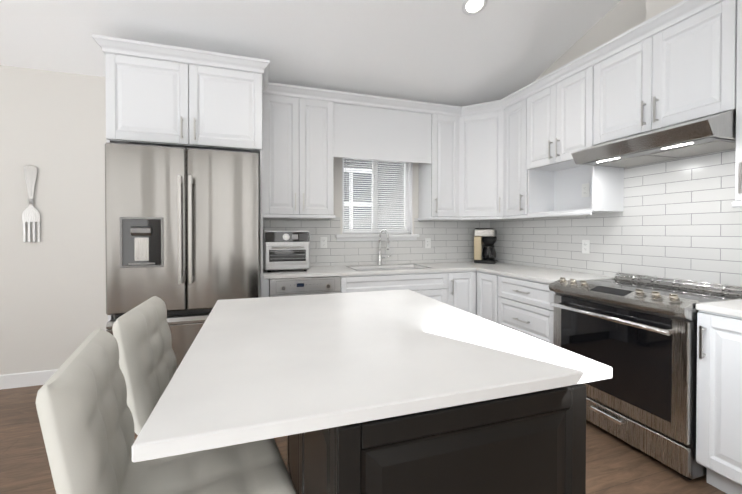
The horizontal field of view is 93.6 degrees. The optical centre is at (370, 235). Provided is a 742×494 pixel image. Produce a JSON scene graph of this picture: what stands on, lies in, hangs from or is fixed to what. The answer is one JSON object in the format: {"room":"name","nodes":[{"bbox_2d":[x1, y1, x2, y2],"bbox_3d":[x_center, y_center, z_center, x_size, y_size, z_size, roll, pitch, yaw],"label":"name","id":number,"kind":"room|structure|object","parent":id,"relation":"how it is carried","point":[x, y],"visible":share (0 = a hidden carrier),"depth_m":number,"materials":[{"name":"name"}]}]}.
{"room":"kitchen","nodes":[
{"label":"kitchen","id":0,"kind":"room"},
{"bbox_2d":[0,65,472,374],"bbox_3d":[-2.406,-0.103,3.097,8.320,2.700,0.150,0,1,-18],"label":"wall","id":1,"kind":"structure","parent":0,"point":[53,315],"depth_m":2.93,"materials":[{"name":"white paint"}]},
{"bbox_2d":[0,369,57,389],"bbox_3d":[-4.132,1.196,2.462,4.337,0.115,0.015,0,1,-18],"label":"baseboard","id":2,"kind":"structure","parent":1,"relation":"attached to","point":[18,380],"depth_m":2.86,"materials":[{"name":"white wood"}]},
{"bbox_2d":[22,166,40,242],"bbox_3d":[-2.806,-0.257,2.875,0.116,0.632,0.047,0,1,-18],"label":"art","id":3,"kind":"object","parent":1,"relation":"attached to","point":[31,213],"visible":0.98,"depth_m":2.87,"materials":[{"name":"silver metal"}]},
{"bbox_2d":[100,36,263,219],"bbox_3d":[-1.460,-0.756,2.925,1.039,1.199,0.742,0,1,-18],"label":"upper cabinet","id":4,"kind":"object","parent":1,"relation":"attached to","point":[157,94],"depth_m":2.56,"materials":[{"name":"white wood"}]},
{"bbox_2d":[264,84,335,219],"bbox_3d":[-0.717,-0.761,3.385,0.652,1.199,0.326,0,1,-18],"label":"upper cabinet","id":5,"kind":"object","parent":1,"relation":"attached to","point":[300,123],"depth_m":3.23,"materials":[{"name":"white wood"}]},
{"bbox_2d":[263,217,489,267],"bbox_3d":[0.188,0.062,3.859,2.661,0.514,0.006,0,1,-18],"label":"backsplash","id":6,"kind":"structure","parent":1,"relation":"attached to","point":[452,240],"depth_m":3.87,"materials":[{"name":"tile"}]},
{"bbox_2d":[320,237,326,247],"bbox_3d":[-0.493,0.076,3.629,0.072,0.116,0.009,0,1,-18],"label":"electrical outlet","id":7,"kind":"object","parent":6,"relation":"attached to","point":[323,242],"visible":1,"depth_m":3.62,"materials":[{"name":"white plastic"}]},
{"bbox_2d":[425,238,430,247],"bbox_3d":[0.654,0.092,4.002,0.072,0.116,0.009,0,1,-18],"label":"electrical outlet","id":8,"kind":"object","parent":6,"relation":"attached to","point":[427,242],"visible":1,"depth_m":4.00,"materials":[{"name":"white plastic"}]},
{"bbox_2d":[335,158,418,240],"bbox_3d":[0.062,-0.411,3.867,0.957,0.940,0.195,0,1,-18],"label":"window","id":9,"kind":"structure","parent":1,"relation":"in","point":[370,237],"depth_m":3.90,"materials":[{"name":"white"}]},
{"bbox_2d":[343,158,409,233],"bbox_3d":[0.068,-0.444,3.866,0.793,0.854,0.050,0,1,-18],"label":"window blinds","id":10,"kind":"object","parent":9,"relation":"attached to","point":[383,213],"visible":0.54,"depth_m":3.86,"materials":[{"name":"white plastic"}]},
{"bbox_2d":[336,92,435,219],"bbox_3d":[0.093,-0.763,3.649,1.053,1.199,0.326,0,1,-18],"label":"upper cabinet","id":11,"kind":"object","parent":1,"relation":"attached to","point":[367,127],"depth_m":3.53,"materials":[{"name":"white wood"}]},
{"bbox_2d":[420,104,463,220],"bbox_3d":[0.752,-0.766,3.863,0.332,1.199,0.326,0,1,-18],"label":"upper cabinet","id":12,"kind":"object","parent":1,"relation":"attached to","point":[447,116],"depth_m":3.71,"materials":[{"name":"white wood"}]},
{"bbox_2d":[460,104,503,219],"bbox_3d":[1.155,-0.737,3.660,0.325,1.077,0.338,0,1,-18],"label":"upper cabinet","id":13,"kind":"object","parent":1,"relation":"attached to","point":[481,127],"depth_m":3.64,"materials":[{"name":"white wood"}]},
{"bbox_2d":[464,216,499,219],"bbox_3d":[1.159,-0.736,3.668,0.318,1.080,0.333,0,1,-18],"label":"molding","id":14,"kind":"structure","parent":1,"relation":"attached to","point":[465,217],"depth_m":3.65,"materials":[{"name":"white wood"}]},
{"bbox_2d":[0,0,620,106],"bbox_3d":[0.348,-2.594,-0.423,11.400,2.618,8.600,0,1,-18],"label":"ceiling","id":15,"kind":"structure","parent":0,"point":[447,52],"depth_m":2.81,"materials":[{"name":"white paint"}]},
{"bbox_2d":[462,0,487,15],"bbox_3d":[0.787,-1.751,2.645,0.190,0.057,0.183,0,1,-18],"label":"recessed light","id":16,"kind":"object","parent":15,"relation":"in","point":[473,7],"visible":1,"depth_m":2.66,"materials":[{"name":"white"}]},
{"bbox_2d":[0,385,726,493],"bbox_3d":[0.356,1.332,-0.407,11.400,0.100,8.550,0,1,-18],"label":"floor","id":17,"kind":"structure","parent":0,"point":[615,465],"depth_m":1.92,"materials":[{"name":"brown wood"}]},
{"bbox_2d":[112,296,176,434],"bbox_3d":[-0.616,0.756,1.327,0.492,1.017,0.455,0,1,-18],"label":"bar stool","id":18,"kind":"object","parent":17,"relation":"on","point":[143,337],"visible":0.42,"depth_m":1.10,"materials":[{"name":"white fabric"}]},
{"bbox_2d":[36,328,296,493],"bbox_3d":[-0.459,0.760,0.879,0.524,1.017,0.478,0,1,-18],"label":"bar stool","id":19,"kind":"object","parent":17,"relation":"on","point":[86,420],"visible":0.81,"depth_m":0.79,"materials":[{"name":"white fabric"}]},
{"bbox_2d":[105,142,259,369],"bbox_3d":[-1.409,0.318,2.821,0.963,1.864,0.930,0,1,-18],"label":"fridge","id":20,"kind":"object","parent":17,"relation":"on","point":[182,238],"visible":0.73,"depth_m":2.41,"materials":[{"name":"silver metal"}]},
{"bbox_2d":[269,276,339,296],"bbox_3d":[-0.641,0.803,3.242,0.597,0.884,0.623,0,1,-18],"label":"dishwasher","id":21,"kind":"object","parent":17,"relation":"on","point":[301,286],"visible":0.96,"depth_m":2.96,"materials":[{"name":"silver metal"}]},
{"bbox_2d":[263,261,517,314],"bbox_3d":[0.289,0.781,3.562,2.664,0.922,0.640,0,1,-18],"label":"base cabinet","id":22,"kind":"object","parent":17,"relation":"on","point":[450,283],"depth_m":3.32,"materials":[{"name":"white wood"}]},
{"bbox_2d":[264,231,309,271],"bbox_3d":[-0.786,0.141,3.238,0.397,0.368,0.388,0,1,-18],"label":"toaster oven","id":23,"kind":"object","parent":22,"relation":"on","point":[286,250],"visible":1,"depth_m":3.09,"materials":[{"name":"silver metal"}]},
{"bbox_2d":[377,229,391,264],"bbox_3d":[0.167,0.129,3.711,0.166,0.383,0.184,0,1,-18],"label":"faucet","id":24,"kind":"object","parent":22,"relation":"on","point":[380,257],"visible":1,"depth_m":3.74,"materials":[{"name":"silver metal"}]},
{"bbox_2d":[474,228,497,263],"bbox_3d":[1.320,0.118,4.006,0.294,0.398,0.294,0,1,-18],"label":"coffee maker","id":25,"kind":"object","parent":22,"relation":"on","point":[485,239],"visible":1,"depth_m":3.94,"materials":[{"name":"black plastic"}]},
{"bbox_2d":[287,377,607,493],"bbox_3d":[0.064,0.815,1.385,0.679,0.899,1.251,0,1,-18],"label":"kitchen island","id":26,"kind":"object","parent":17,"relation":"on","point":[525,441],"depth_m":0.79,"materials":[{"name":"black wood"}]},
{"bbox_2d":[132,289,612,462],"bbox_3d":[-0.081,0.350,1.339,1.066,0.030,1.280,0,1,-18],"label":"island countertop","id":27,"kind":"structure","parent":26,"relation":"on","point":[256,369],"depth_m":0.90,"materials":[{"name":"white stone"}]},
{"bbox_2d":[475,265,612,343],"bbox_3d":[1.493,0.787,3.108,0.654,0.920,0.968,0,1,-18],"label":"base cabinet","id":28,"kind":"object","parent":17,"relation":"on","point":[517,297],"depth_m":2.96,"materials":[{"name":"white wood"}]},
{"bbox_2d":[549,272,741,479],"bbox_3d":[1.729,0.770,2.227,0.727,0.971,0.843,0,1,-18],"label":"range","id":29,"kind":"object","parent":17,"relation":"on","point":[639,336],"visible":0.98,"depth_m":1.98,"materials":[{"name":"silver metal"}]},
{"bbox_2d":[696,299,741,493],"bbox_3d":[1.959,0.801,1.659,0.661,0.920,0.368,0,1,-18],"label":"base cabinet","id":30,"kind":"object","parent":17,"relation":"on","point":[719,324],"depth_m":1.66,"materials":[{"name":"white wood"}]},
{"bbox_2d":[490,0,741,292],"bbox_3d":[1.952,-0.601,2.936,0.127,3.700,2.840,0,1,-18],"label":"wall","id":31,"kind":"structure","parent":0,"point":[680,218],"depth_m":2.54,"materials":[{"name":"tile"}]},
{"bbox_2d":[500,88,523,218],"bbox_3d":[1.550,-0.761,3.449,0.328,1.199,0.321,0,1,-18],"label":"upper cabinet","id":32,"kind":"object","parent":31,"relation":"attached to","point":[509,156],"depth_m":3.39,"materials":[{"name":"white wood"}]},
{"bbox_2d":[524,56,587,217],"bbox_3d":[1.705,-0.757,2.973,0.328,1.199,0.680,0,1,-18],"label":"upper cabinet","id":33,"kind":"object","parent":31,"relation":"attached to","point":[556,106],"depth_m":3.03,"materials":[{"name":"white wood"}]},
{"bbox_2d":[582,183,588,196],"bbox_3d":[1.851,-0.388,3.009,0.009,0.116,0.072,0,1,-18],"label":"outlet","id":34,"kind":"object","parent":31,"relation":"attached to","point":[585,190],"visible":1,"depth_m":3.00,"materials":[{"name":"white plastic"}]},
{"bbox_2d":[582,240,589,253],"bbox_3d":[1.857,0.100,3.012,0.009,0.116,0.072,0,1,-18],"label":"outlet","id":35,"kind":"object","parent":31,"relation":"attached to","point":[585,246],"visible":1,"depth_m":3.00,"materials":[{"name":"white plastic"}]},
{"bbox_2d":[588,0,731,214],"bbox_3d":[1.936,-0.750,2.262,0.328,1.199,0.815,0,1,-18],"label":"upper cabinet","id":36,"kind":"object","parent":31,"relation":"attached to","point":[672,69],"depth_m":2.18,"materials":[{"name":"white wood"}]},
{"bbox_2d":[571,110,735,167],"bbox_3d":[1.835,-0.586,2.231,0.536,0.154,0.810,0,1,-18],"label":"range hood","id":37,"kind":"object","parent":36,"relation":"attached to","point":[709,134],"visible":0.96,"depth_m":2.06,"materials":[{"name":"silver metal"}]},
{"bbox_2d":[728,0,741,207],"bbox_3d":[2.119,-0.744,1.698,0.328,1.199,0.371,0,1,-18],"label":"upper cabinet","id":38,"kind":"object","parent":31,"relation":"attached to","point":[734,45],"depth_m":1.82,"materials":[{"name":"white wood"}]},
{"bbox_2d":[646,0,682,19],"bbox_3d":[1.990,-1.669,2.199,0.260,1.050,0.306,0,1,-18],"label":"wall","id":39,"kind":"structure","parent":0,"point":[654,8],"depth_m":2.24,"materials":[{"name":"white paint"}]},
{"label":"outside","id":40,"kind":"structure","parent":0,"visible":0},
{"bbox_2d":[344,160,403,228],"bbox_3d":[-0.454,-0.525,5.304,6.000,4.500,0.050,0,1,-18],"label":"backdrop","id":41,"kind":"structure","parent":40,"point":[378,193],"depth_m":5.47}
]}

